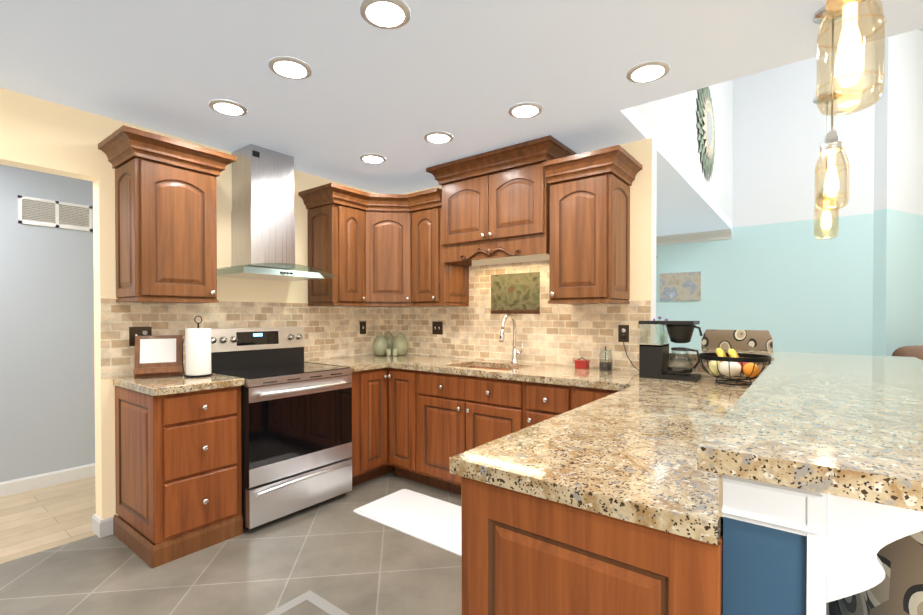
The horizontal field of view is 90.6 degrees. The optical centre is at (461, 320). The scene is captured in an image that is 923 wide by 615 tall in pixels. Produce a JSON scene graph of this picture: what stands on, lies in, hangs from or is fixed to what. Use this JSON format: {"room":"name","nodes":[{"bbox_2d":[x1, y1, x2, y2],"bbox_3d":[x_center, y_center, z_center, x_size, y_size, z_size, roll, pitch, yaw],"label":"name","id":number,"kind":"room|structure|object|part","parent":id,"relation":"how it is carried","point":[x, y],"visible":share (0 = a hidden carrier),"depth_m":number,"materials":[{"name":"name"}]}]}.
{"room":"kitchen","nodes":[
{"label":"kitchen","id":0,"kind":"room"},
{"bbox_2d":[0,164,94,481],"bbox_3d":[-3.868,0.038,2.558,0.120,2.440,7.120,0,1,38],"label":"wall","id":1,"kind":"structure","parent":0,"point":[47,401],"depth_m":3.42,"materials":[{"name":"grey paint"}]},
{"bbox_2d":[0,463,94,496],"bbox_3d":[-3.815,1.209,2.530,0.014,0.100,7.120,0,1,38],"label":"baseboard","id":2,"kind":"structure","parent":1,"relation":"attached to","point":[25,484],"depth_m":3.43,"materials":[{"name":"white wood"}]},
{"bbox_2d":[18,195,92,231],"bbox_3d":[-3.075,-0.807,3.471,0.012,0.200,0.430,0,1,38],"label":"air vent","id":3,"kind":"object","parent":1,"relation":"in","point":[44,212],"visible":1,"depth_m":3.46,"materials":[{"name":"white plastic"}]},
{"bbox_2d":[0,476,95,563],"bbox_3d":[-3.377,1.312,2.194,1.360,0.100,7.120,0,1,38],"label":"floor","id":4,"kind":"structure","parent":0,"point":[40,519],"depth_m":2.91,"materials":[{"name":"beige wood"}]},
{"bbox_2d":[0,87,377,518],"bbox_3d":[-2.838,0.047,1.766,0.120,2.440,7.120,0,1,38],"label":"wall","id":5,"kind":"structure","parent":0,"point":[237,289],"depth_m":2.66,"materials":[{"name":"beige paint"}]},
{"bbox_2d":[92,514,117,532],"bbox_3d":[-2.106,1.205,2.840,0.014,0.100,0.304,0,1,38],"label":"baseboard","id":6,"kind":"structure","parent":5,"relation":"attached to","point":[101,528],"depth_m":2.67,"materials":[{"name":"white"}]},
{"bbox_2d":[98,125,236,303],"bbox_3d":[-1.743,-0.562,2.733,0.426,0.907,0.588,0,1,38],"label":"upper cabinet","id":7,"kind":"object","parent":5,"relation":"attached to","point":[165,223],"visible":1,"depth_m":2.61,"materials":[{"name":"brown wood"}]},
{"bbox_2d":[100,298,389,378],"bbox_3d":[-1.387,0.095,3.546,0.010,0.465,2.290,0,1,38],"label":"backsplash","id":8,"kind":"structure","parent":5,"relation":"attached to","point":[331,332],"depth_m":3.28,"materials":[{"name":"tile"}]},
{"bbox_2d":[129,327,151,345],"bbox_3d":[-1.956,0.096,2.785,0.015,0.115,0.116,0,1,38],"label":"electrical outlet plate","id":9,"kind":"object","parent":8,"relation":"attached to","point":[139,331],"visible":0.52,"depth_m":2.77,"materials":[{"name":"brown metal"}]},
{"bbox_2d":[360,321,365,333],"bbox_3d":[-0.896,0.066,4.165,0.015,0.115,0.070,0,1,38],"label":"light switch","id":10,"kind":"object","parent":8,"relation":"attached to","point":[362,327],"visible":1,"depth_m":4.16,"materials":[{"name":"brown metal"}]},
{"bbox_2d":[217,144,337,280],"bbox_3d":[-1.331,-0.745,3.208,0.498,0.883,0.816,0,1,38],"label":"range hood","id":11,"kind":"object","parent":5,"relation":"attached to","point":[262,231],"visible":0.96,"depth_m":3.17,"materials":[{"name":"silver metal"}]},
{"bbox_2d":[298,183,468,306],"bbox_3d":[-0.618,-0.573,3.758,0.960,0.907,1.001,0,1,38],"label":"upper cabinet","id":12,"kind":"object","parent":5,"relation":"attached to","point":[374,250],"visible":0.94,"depth_m":3.69,"materials":[{"name":"brown wood"}]},
{"bbox_2d":[0,471,828,614],"bbox_3d":[0.321,1.344,-0.724,8.060,0.100,7.000,0,1,38],"label":"floor","id":13,"kind":"structure","parent":0,"point":[338,552],"depth_m":2.28,"materials":[{"name":"grey tile"}]},
{"bbox_2d":[113,385,242,567],"bbox_3d":[-1.657,0.818,2.675,0.650,0.879,0.467,0,1,38],"label":"base cabinet","id":14,"kind":"object","parent":13,"relation":"on","point":[178,479],"visible":0.96,"depth_m":2.48,"materials":[{"name":"brown wood"}]},
{"bbox_2d":[113,371,244,395],"bbox_3d":[-1.657,0.357,2.673,0.629,0.040,0.464,0,1,38],"label":"countertop","id":15,"kind":"structure","parent":14,"relation":"on","point":[158,386],"depth_m":2.53,"materials":[{"name":"stone"}]},
{"bbox_2d":[133,335,182,378],"bbox_3d":[-1.812,0.214,2.740,0.240,0.248,0.188,0,1,-31],"label":"picture frame","id":16,"kind":"object","parent":15,"relation":"on","point":[156,356],"visible":0.9,"depth_m":2.71,"materials":[{"name":"brown wood"}]},
{"bbox_2d":[182,316,212,377],"bbox_3d":[-1.589,0.153,2.751,0.150,0.365,0.158,0,1,38],"label":"paper towel holder","id":17,"kind":"object","parent":15,"relation":"on","point":[197,351],"visible":1,"depth_m":2.70,"materials":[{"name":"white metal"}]},
{"bbox_2d":[211,327,351,529],"bbox_3d":[-1.239,0.655,3.131,0.714,1.195,0.754,0,1,38],"label":"range","id":18,"kind":"object","parent":13,"relation":"on","point":[296,432],"visible":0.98,"depth_m":2.97,"materials":[{"name":"silver metal"}]},
{"bbox_2d":[265,590,348,614],"bbox_3d":[0.337,1.306,-1.909,6.590,0.001,5.140,0,1,38],"label":"area rug","id":19,"kind":"object","parent":13,"relation":"on","point":[326,606],"depth_m":2.02,"materials":[{"name":"grey fabric"}]},
{"bbox_2d":[353,489,460,555],"bbox_3d":[-0.160,1.249,2.867,1.040,0.010,0.490,0,1,38],"label":"area rug","id":20,"kind":"object","parent":13,"relation":"on","point":[430,520],"visible":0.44,"depth_m":2.90,"materials":[{"name":"white fabric"}]},
{"bbox_2d":[350,366,617,494],"bbox_3d":[-0.003,0.811,3.298,2.513,0.879,1.003,0,1,38],"label":"base cabinet","id":21,"kind":"object","parent":13,"relation":"on","point":[370,425],"depth_m":3.31,"materials":[{"name":"brown wood"}]},
{"bbox_2d":[304,357,391,371],"bbox_3d":[-0.935,0.347,3.607,0.634,0.040,0.366,0,1,38],"label":"countertop","id":22,"kind":"structure","parent":21,"relation":"on","point":[357,364],"depth_m":3.56,"materials":[{"name":"stone"}]},
{"bbox_3d":[0.149,0.762,3.027,1.832,0.732,0.052,0,1,38],"label":"front of the run of base cabinets","id":23,"kind":"part","parent":21,"relation":"part of","materials":[{"name":"brown wood"}]},
{"bbox_2d":[344,354,749,389],"bbox_3d":[0.355,0.351,3.244,3.124,0.040,0.629,0,1,38],"label":"countertop","id":24,"kind":"structure","parent":21,"relation":"on","point":[529,372],"depth_m":3.04,"materials":[{"name":"stone"}]},
{"bbox_2d":[373,330,407,355],"bbox_3d":[-0.663,0.207,4.221,0.296,0.225,0.272,0,1,38],"label":"canister set","id":25,"kind":"object","parent":24,"relation":"on","point":[388,344],"visible":1,"depth_m":4.17,"materials":[{"name":"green ceramic"}]},
{"bbox_2d":[499,314,522,362],"bbox_3d":[0.376,0.139,3.428,0.108,0.379,0.236,0,1,38],"label":"kitchen faucet","id":26,"kind":"object","parent":24,"relation":"on","point":[515,352],"visible":1,"depth_m":3.49,"materials":[{"name":"silver metal"}]},
{"bbox_2d":[574,357,589,368],"bbox_3d":[0.837,0.292,3.169,0.090,0.077,0.070,0,1,38],"label":"tin box","id":27,"kind":"object","parent":24,"relation":"on","point":[582,364],"visible":0.98,"depth_m":3.15,"materials":[{"name":"red metal"}]},
{"bbox_2d":[599,346,611,370],"bbox_3d":[0.966,0.253,3.057,0.086,0.159,0.084,0,1,38],"label":"jar","id":28,"kind":"object","parent":24,"relation":"on","point":[605,366],"visible":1,"depth_m":3.03,"materials":[{"name":"clear glass"}]},
{"bbox_2d":[640,375,755,385],"bbox_3d":[1.335,0.359,2.472,0.630,0.040,0.360,0,1,38],"label":"countertop","id":29,"kind":"structure","parent":21,"relation":"on","point":[708,380],"depth_m":2.53,"materials":[{"name":"stone"}]},
{"bbox_2d":[639,321,702,381],"bbox_3d":[1.230,0.169,2.671,0.324,0.334,0.176,0,1,38],"label":"coffee maker","id":30,"kind":"object","parent":29,"relation":"on","point":[654,359],"visible":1,"depth_m":2.64,"materials":[{"name":"black plastic"}]},
{"bbox_2d":[621,335,638,369],"bbox_3d":[1.104,0.215,2.942,0.210,0.232,0.188,0,1,38],"label":"cord","id":31,"kind":"object","parent":30,"relation":"attached to","point":[623,337],"visible":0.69,"depth_m":3.05,"materials":[{"name":"black plastic"}]},
{"bbox_2d":[698,348,770,385],"bbox_3d":[1.465,0.245,2.459,0.338,0.186,0.338,0,1,38],"label":"wire fruit basket","id":32,"kind":"object","parent":29,"relation":"on","point":[730,363],"visible":0.98,"depth_m":2.40,"materials":[{"name":"black metal"}]},
{"bbox_2d":[461,476,722,614],"bbox_3d":[0.386,0.833,1.215,0.602,0.880,0.540,0,1,38],"label":"base cabinet","id":33,"kind":"object","parent":13,"relation":"on","point":[524,554],"visible":0.35,"depth_m":0.97,"materials":[{"name":"brown wood"}]},
{"bbox_2d":[450,382,745,544],"bbox_3d":[0.677,0.368,1.615,0.630,0.040,1.560,0,1,38],"label":"countertop","id":34,"kind":"structure","parent":33,"relation":"on","point":[627,451],"depth_m":1.17,"materials":[{"name":"stone"}]},
{"bbox_2d":[829,531,922,614],"bbox_3d":[1.015,0.780,0.809,0.585,0.996,0.544,0,1,38],"label":"bar stool","id":35,"kind":"object","parent":13,"relation":"on","point":[898,590],"visible":0.31,"depth_m":0.78,"materials":[{"name":"fabric"}]},
{"bbox_2d":[0,0,922,235],"bbox_3d":[1.001,-1.218,1.249,9.420,0.100,11.240,0,1,38],"label":"ceiling","id":36,"kind":"structure","parent":0,"point":[466,74],"depth_m":2.12,"materials":[{"name":"paint"}]},
{"bbox_2d":[209,99,246,115],"bbox_3d":[-1.292,-1.176,2.533,0.188,0.010,0.188,0,1,11],"label":"recessed light","id":37,"kind":"object","parent":36,"relation":"in","point":[226,107],"depth_m":2.51,"materials":[{"name":"white"}]},
{"bbox_2d":[268,56,311,79],"bbox_3d":[-0.797,-1.172,2.127,0.188,0.010,0.188,0,1,11],"label":"recessed light","id":38,"kind":"object","parent":36,"relation":"in","point":[286,67],"depth_m":2.11,"materials":[{"name":"white"}]},
{"bbox_2d":[360,154,385,162],"bbox_3d":[-0.651,-1.185,3.351,0.188,0.010,0.188,0,1,29],"label":"recessed light","id":39,"kind":"object","parent":36,"relation":"in","point":[369,158],"depth_m":3.32,"materials":[{"name":"white"}]},
{"bbox_2d":[360,0,409,28],"bbox_3d":[-0.290,-1.168,1.737,0.188,0.010,0.188,0,1,29],"label":"recessed light","id":40,"kind":"object","parent":36,"relation":"in","point":[388,14],"depth_m":1.73,"materials":[{"name":"white"}]},
{"bbox_2d":[424,131,452,143],"bbox_3d":[-0.149,-1.181,2.953,0.188,0.010,0.188,0,1,-7],"label":"recessed light","id":41,"kind":"object","parent":36,"relation":"in","point":[438,137],"depth_m":2.93,"materials":[{"name":"white"}]},
{"bbox_2d":[508,102,541,117],"bbox_3d":[0.358,-1.176,2.563,0.188,0.010,0.188,0,1,29],"label":"recessed light","id":42,"kind":"object","parent":36,"relation":"in","point":[525,109],"depth_m":2.55,"materials":[{"name":"white"}]},
{"bbox_2d":[626,61,669,82],"bbox_3d":[0.882,-1.172,2.161,0.188,0.010,0.188,0,1,-7],"label":"recessed light","id":43,"kind":"object","parent":36,"relation":"in","point":[649,71],"depth_m":2.15,"materials":[{"name":"white"}]},
{"bbox_2d":[813,91,841,239],"bbox_3d":[1.926,-0.805,2.409,0.120,0.750,0.118,0,1,38],"label":"pendant light","id":44,"kind":"object","parent":36,"relation":"hanging from","point":[826,221],"visible":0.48,"depth_m":2.40,"materials":[{"name":"yellow glass"}]},
{"bbox_2d":[813,6,849,210],"bbox_3d":[1.409,-0.798,1.735,0.120,0.750,0.118,0,1,38],"label":"pendant light","id":45,"kind":"object","parent":36,"relation":"hanging from","point":[833,144],"visible":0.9,"depth_m":1.73,"materials":[{"name":"yellow glass"}]},
{"bbox_2d":[815,0,885,115],"bbox_3d":[0.762,-0.789,0.894,0.120,0.750,0.118,0,1,38],"label":"pendant light","id":46,"kind":"object","parent":36,"relation":"hanging from","point":[849,64],"visible":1,"depth_m":0.89,"materials":[{"name":"yellow glass"}]},
{"bbox_2d":[405,138,656,367],"bbox_3d":[0.307,0.025,3.763,2.432,2.440,0.122,0,1,38],"label":"wall","id":47,"kind":"structure","parent":0,"point":[643,203],"depth_m":3.01,"materials":[{"name":"beige paint"}]},
{"bbox_2d":[426,135,576,265],"bbox_3d":[0.285,-0.814,3.399,1.056,0.727,0.466,0,1,38],"label":"upper cabinet","id":48,"kind":"object","parent":47,"relation":"attached to","point":[496,203],"visible":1,"depth_m":3.22,"materials":[{"name":"brown wood"}]},
{"bbox_2d":[468,260,548,303],"bbox_3d":[0.429,-0.295,3.584,0.930,0.315,0.010,0,1,38],"label":"backsplash","id":49,"kind":"structure","parent":47,"relation":"attached to","point":[479,284],"depth_m":3.70,"materials":[{"name":"tile"}]},
{"bbox_2d":[491,272,539,313],"bbox_3d":[0.414,-0.210,3.581,0.440,0.315,0.014,0,1,38],"label":"tile","id":50,"kind":"structure","parent":49,"relation":"attached to","point":[517,293],"depth_m":3.57,"materials":[{"name":"green tile"}]},
{"bbox_2d":[390,300,650,370],"bbox_3d":[0.266,0.093,3.713,2.430,0.465,0.010,0,1,38],"label":"backsplash","id":51,"kind":"structure","parent":47,"relation":"attached to","point":[560,334],"depth_m":3.48,"materials":[{"name":"tile"}]},
{"bbox_2d":[432,321,442,334],"bbox_3d":[-0.217,0.067,4.068,0.116,0.115,0.015,0,1,38],"label":"light switch","id":52,"kind":"object","parent":51,"relation":"attached to","point":[437,327],"visible":1,"depth_m":4.07,"materials":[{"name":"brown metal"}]},
{"bbox_2d":[618,325,628,341],"bbox_3d":[1.090,0.088,3.069,0.070,0.115,0.007,0,1,38],"label":"electrical outlet plate","id":53,"kind":"object","parent":51,"relation":"attached to","point":[623,329],"visible":1,"depth_m":3.07,"materials":[{"name":"brown metal"}]},
{"bbox_2d":[543,145,642,304],"bbox_3d":[0.855,-0.565,2.970,0.490,0.907,0.456,0,1,38],"label":"upper cabinet","id":54,"kind":"object","parent":47,"relation":"attached to","point":[589,254],"visible":0.98,"depth_m":2.86,"materials":[{"name":"brown wood"}]},
{"bbox_2d":[669,347,772,364],"bbox_3d":[1.603,0.221,2.915,0.656,0.042,0.550,0,1,38],"label":"countertop","id":55,"kind":"structure","parent":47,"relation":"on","point":[693,355],"depth_m":2.81,"materials":[{"name":"stone"}]},
{"bbox_2d":[653,316,667,342],"bbox_3d":[1.317,0.086,2.995,0.127,0.226,0.086,0,1,38],"label":"flower vase","id":56,"kind":"object","parent":55,"relation":"on","point":[659,317],"visible":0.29,"depth_m":3.00,"materials":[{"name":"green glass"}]},
{"bbox_2d":[633,80,732,221],"bbox_3d":[2.222,-2.382,4.384,0.120,2.160,4.520,0,1,38],"label":"wall","id":57,"kind":"structure","parent":0,"point":[672,121],"depth_m":4.27,"materials":[{"name":"white paint"}]},
{"bbox_2d":[696,86,714,181],"bbox_3d":[2.476,-1.924,4.585,0.036,1.032,1.040,0,1,38],"label":"sunburst mirror","id":58,"kind":"object","parent":57,"relation":"attached to","point":[706,128],"visible":0.96,"depth_m":4.49,"materials":[{"name":"grey mirror"}]},
{"bbox_2d":[718,474,806,614],"bbox_3d":[1.222,0.762,1.712,0.128,1.011,2.310,0,1,38],"label":"wall","id":59,"kind":"structure","parent":0,"point":[764,570],"depth_m":0.79,"materials":[{"name":"paint"}]},
{"bbox_2d":[669,360,767,378],"bbox_3d":[1.510,0.290,2.760,0.699,0.090,0.008,0,1,38],"label":"tiled wall","id":60,"kind":"structure","parent":59,"relation":"attached to","point":[698,369],"depth_m":2.80,"materials":[{"name":"beige tile"}]},
{"bbox_2d":[722,474,826,614],"bbox_3d":[1.229,0.763,1.694,0.146,1.010,2.330,0,1,38],"label":"trim","id":61,"kind":"structure","parent":59,"relation":"attached to","point":[790,509],"depth_m":0.76,"materials":[{"name":"white wood"}]},
{"bbox_2d":[697,351,922,511],"bbox_3d":[1.474,0.235,1.680,0.615,0.042,2.665,0,1,38],"label":"countertop","id":62,"kind":"structure","parent":59,"relation":"on","point":[846,425],"depth_m":0.92,"materials":[{"name":"stone"}]},
{"bbox_2d":[826,494,922,602],"bbox_3d":[1.303,0.352,1.560,0.128,0.185,2.185,0,1,38],"label":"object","id":63,"kind":"structure","parent":59,"relation":"attached to","point":[860,534],"depth_m":0.71,"materials":[{"name":"white"}]},
{"bbox_2d":[656,41,874,354],"bbox_3d":[3.247,-1.135,6.536,3.940,4.700,0.120,0,1,38],"label":"wall","id":64,"kind":"structure","parent":0,"point":[782,274],"depth_m":5.76,"materials":[{"name":"teal paint"}]},
{"bbox_2d":[660,271,700,300],"bbox_3d":[3.128,-0.485,6.536,0.540,0.400,0.032,0,1,38],"label":"painting","id":65,"kind":"object","parent":64,"relation":"attached to","point":[683,286],"visible":0.92,"depth_m":6.52,"materials":[{"name":"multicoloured paper"}]},
{"bbox_2d":[656,229,731,245],"bbox_3d":[2.619,-1.169,6.883,2.520,0.120,0.095,0,1,38],"label":"crown molding","id":66,"kind":"structure","parent":64,"relation":"attached to","point":[696,237],"depth_m":6.38,"materials":[{"name":"white wood"}]},
{"bbox_2d":[872,29,922,355],"bbox_3d":[6.699,-1.130,6.125,4.200,4.700,0.120,0,1,-25],"label":"wall","id":67,"kind":"structure","parent":0,"point":[898,242],"depth_m":5.29,"materials":[{"name":"paint"}]},
{"bbox_3d":[4.868,1.279,5.241,8.120,0.100,8.000,0,1,38],"label":"floor","id":68,"kind":"structure","parent":0,"visible":0},
{"bbox_2d":[701,329,772,350],"bbox_3d":[1.986,0.662,3.356,0.470,1.175,0.510,0,1,38],"label":"chair","id":69,"kind":"object","parent":68,"relation":"on","point":[755,340],"visible":0.08,"depth_m":3.49,"materials":[{"name":"fabric"}]},
{"bbox_2d":[892,345,922,359],"bbox_3d":[5.236,0.739,4.384,2.000,1.000,0.950,0,1,-25],"label":"leather sofa","id":70,"kind":"object","parent":68,"relation":"on","point":[916,351],"visible":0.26,"depth_m":4.28,"materials":[{"name":"brown leather"}]}
]}

